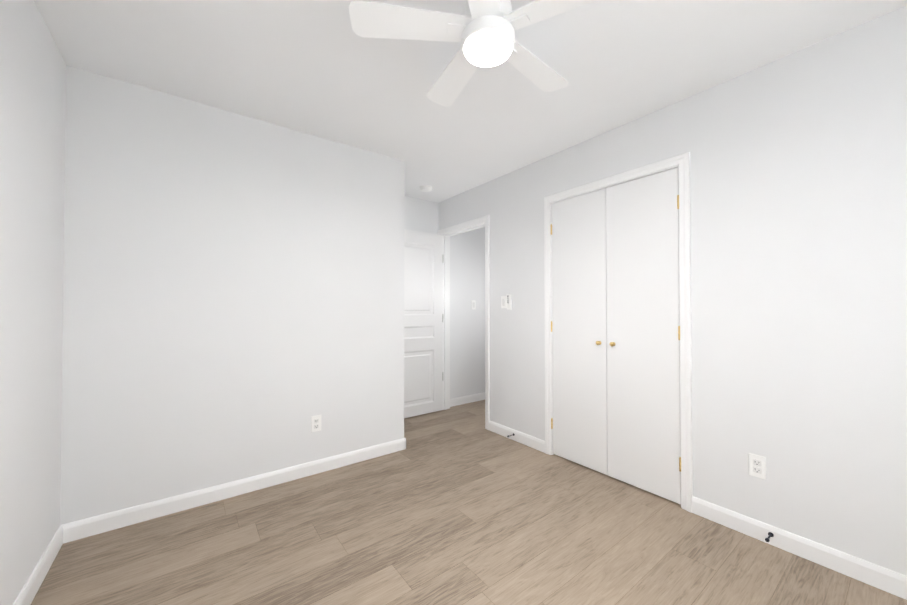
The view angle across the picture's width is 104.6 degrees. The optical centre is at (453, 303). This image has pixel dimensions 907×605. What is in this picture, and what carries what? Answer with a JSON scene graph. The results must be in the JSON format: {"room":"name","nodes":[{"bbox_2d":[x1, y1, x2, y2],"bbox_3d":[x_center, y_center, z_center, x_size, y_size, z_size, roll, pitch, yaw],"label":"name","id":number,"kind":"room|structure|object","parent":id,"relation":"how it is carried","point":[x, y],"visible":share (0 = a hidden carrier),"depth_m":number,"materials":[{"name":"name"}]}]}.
{"room":"empty bedroom","nodes":[
{"label":"empty bedroom","id":0,"kind":"room"},
{"bbox_2d":[0,0,65,604],"bbox_3d":[-1.188,-0.023,0.627,0.120,2.440,4.640,1,-1,-37],"label":"wall","id":1,"kind":"structure","parent":0,"point":[32,118],"depth_m":1.41,"materials":[{"name":"paint"}]},
{"bbox_2d":[13,523,68,604],"bbox_3d":[-0.897,1.148,0.338,0.013,0.092,3.610,1,-1,-37],"label":"baseboard","id":2,"kind":"structure","parent":1,"relation":"attached to","point":[27,594],"depth_m":1.53,"materials":[{"name":"white paint"}]},
{"bbox_2d":[60,65,404,524],"bbox_3d":[-1.478,0.003,2.745,1.972,2.440,0.910,1,-1,-37],"label":"wall","id":3,"kind":"structure","parent":0,"point":[233,296],"depth_m":2.17,"materials":[{"name":"paint"}]},
{"bbox_2d":[69,438,405,541],"bbox_3d":[-1.182,1.172,2.376,1.955,0.092,0.013,1,-1,-37],"label":"baseboard","id":4,"kind":"structure","parent":3,"relation":"attached to","point":[91,526],"depth_m":2.16,"materials":[{"name":"white paint"}]},
{"bbox_2d":[311,415,320,431],"bbox_3d":[-0.988,0.863,2.529,0.070,0.115,0.010,1,-1,-37],"label":"outlet","id":5,"kind":"object","parent":3,"relation":"attached to","point":[316,423],"visible":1,"depth_m":2.52,"materials":[{"name":"white plastic"}]},
{"bbox_2d":[404,195,484,398],"bbox_3d":[0.166,0.024,4.483,2.748,2.440,0.120,1,-1,-37],"label":"wall","id":6,"kind":"structure","parent":0,"point":[467,322],"depth_m":4.38,"materials":[{"name":"paint"}]},
{"bbox_2d":[404,229,442,417],"bbox_3d":[-0.435,0.210,3.849,0.769,2.027,0.145,1,-1,-37],"label":"entry door","id":7,"kind":"structure","parent":6,"relation":"in","point":[423,322],"depth_m":3.91,"materials":[{"name":"white paint"}]},
{"bbox_2d":[450,392,484,406],"bbox_3d":[0.563,1.200,4.685,1.613,0.092,0.013,1,-1,-37],"label":"baseboard","id":8,"kind":"structure","parent":6,"relation":"attached to","point":[480,396],"depth_m":4.38,"materials":[{"name":"white paint"}]},
{"bbox_2d":[471,300,475,308],"bbox_3d":[0.258,0.013,4.468,0.070,0.115,0.015,1,-1,-37],"label":"light switch","id":9,"kind":"object","parent":6,"relation":"attached to","point":[473,304],"visible":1,"depth_m":4.46,"materials":[{"name":"white plastic"}]},
{"bbox_2d":[31,400,906,604],"bbox_3d":[0.695,1.239,2.035,4.840,0.050,4.640,1,-1,-37],"label":"floor","id":10,"kind":"structure","parent":0,"point":[458,505],"depth_m":1.74,"materials":[{"name":"brown wood"}]},
{"bbox_2d":[34,0,906,202],"bbox_3d":[0.695,-1.250,2.065,4.840,0.050,4.640,1,-1,-37],"label":"ceiling","id":11,"kind":"structure","parent":0,"point":[321,68],"depth_m":1.79,"materials":[{"name":"paint"}]},
{"bbox_2d":[419,185,431,191],"bbox_3d":[-0.287,-1.187,3.629,0.136,0.039,0.136,1,-1,-37],"label":"smoke detector","id":12,"kind":"object","parent":11,"relation":"attached to","point":[425,188],"visible":1,"depth_m":3.59,"materials":[{"name":"white plastic"}]},
{"bbox_2d":[349,0,595,106],"bbox_3d":[0.148,-1.105,1.402,1.000,0.258,1.016,1,-1,-37],"label":"ceiling fan","id":13,"kind":"object","parent":11,"relation":"hanging from","point":[482,32],"visible":1,"depth_m":1.34,"materials":[{"name":"white plastic"}]},
{"bbox_2d":[438,5,906,575],"bbox_3d":[1.195,-0.001,2.428,0.120,2.440,4.400,1,-1,-37],"label":"wall","id":14,"kind":"structure","parent":0,"point":[798,181],"depth_m":1.74,"materials":[{"name":"paint"}]},
{"bbox_2d":[437,215,489,429],"bbox_3d":[0.136,0.183,3.828,0.154,2.105,0.886,1,-1,-37],"label":"door frame","id":15,"kind":"structure","parent":14,"relation":"attached to","point":[470,225],"depth_m":3.90,"materials":[{"name":"white paint"}]},
{"bbox_2d":[501,296,506,307],"bbox_3d":[0.469,-0.016,3.277,0.015,0.115,0.070,1,-1,-37],"label":"light switch","id":16,"kind":"object","parent":14,"relation":"attached to","point":[503,301],"visible":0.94,"depth_m":3.27,"materials":[{"name":"white plastic"}]},
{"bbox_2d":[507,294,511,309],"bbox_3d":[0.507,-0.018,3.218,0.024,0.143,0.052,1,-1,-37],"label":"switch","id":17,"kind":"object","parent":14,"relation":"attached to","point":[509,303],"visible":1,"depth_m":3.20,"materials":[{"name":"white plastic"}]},
{"bbox_2d":[489,421,544,452],"bbox_3d":[0.552,1.182,3.153,0.013,0.092,0.674,1,-1,-37],"label":"baseboard","id":18,"kind":"structure","parent":14,"relation":"attached to","point":[533,442],"depth_m":3.11,"materials":[{"name":"white paint"}]},
{"bbox_2d":[550,188,607,474],"bbox_3d":[0.941,0.194,2.670,0.069,2.032,0.469,1,-1,-37],"label":"closet door","id":19,"kind":"structure","parent":14,"relation":"in","point":[579,315],"depth_m":2.65,"materials":[{"name":"white paint"}]},
{"bbox_2d":[544,152,692,512],"bbox_3d":[1.121,0.165,2.511,0.138,2.110,1.055,1,-1,-37],"label":"trim","id":20,"kind":"structure","parent":14,"relation":"attached to","point":[681,162],"depth_m":2.10,"materials":[{"name":"white paint"}]},
{"bbox_2d":[606,167,680,503],"bbox_3d":[1.225,0.189,2.294,0.069,2.032,0.469,1,-1,-37],"label":"closet door","id":21,"kind":"structure","parent":14,"relation":"in","point":[643,349],"depth_m":2.27,"materials":[{"name":"white paint"}]},
{"bbox_2d":[749,453,765,479],"bbox_3d":[1.571,0.840,1.813,0.010,0.115,0.070,1,-1,-37],"label":"outlet","id":22,"kind":"object","parent":14,"relation":"attached to","point":[757,465],"visible":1,"depth_m":1.81,"materials":[{"name":"white plastic"}]},
{"bbox_2d":[692,496,906,599],"bbox_3d":[1.921,1.160,1.342,0.013,0.092,1.755,1,-1,-37],"label":"baseboard","id":23,"kind":"structure","parent":14,"relation":"attached to","point":[878,576],"depth_m":1.65,"materials":[{"name":"white paint"}]},
{"bbox_2d":[765,532,773,541],"bbox_3d":[1.564,1.159,1.739,0.080,0.022,0.022,1,-1,-37],"label":"doorstop","id":24,"kind":"object","parent":23,"relation":"attached to","point":[770,534],"visible":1,"depth_m":1.75,"materials":[{"name":"black metal"}]}
]}

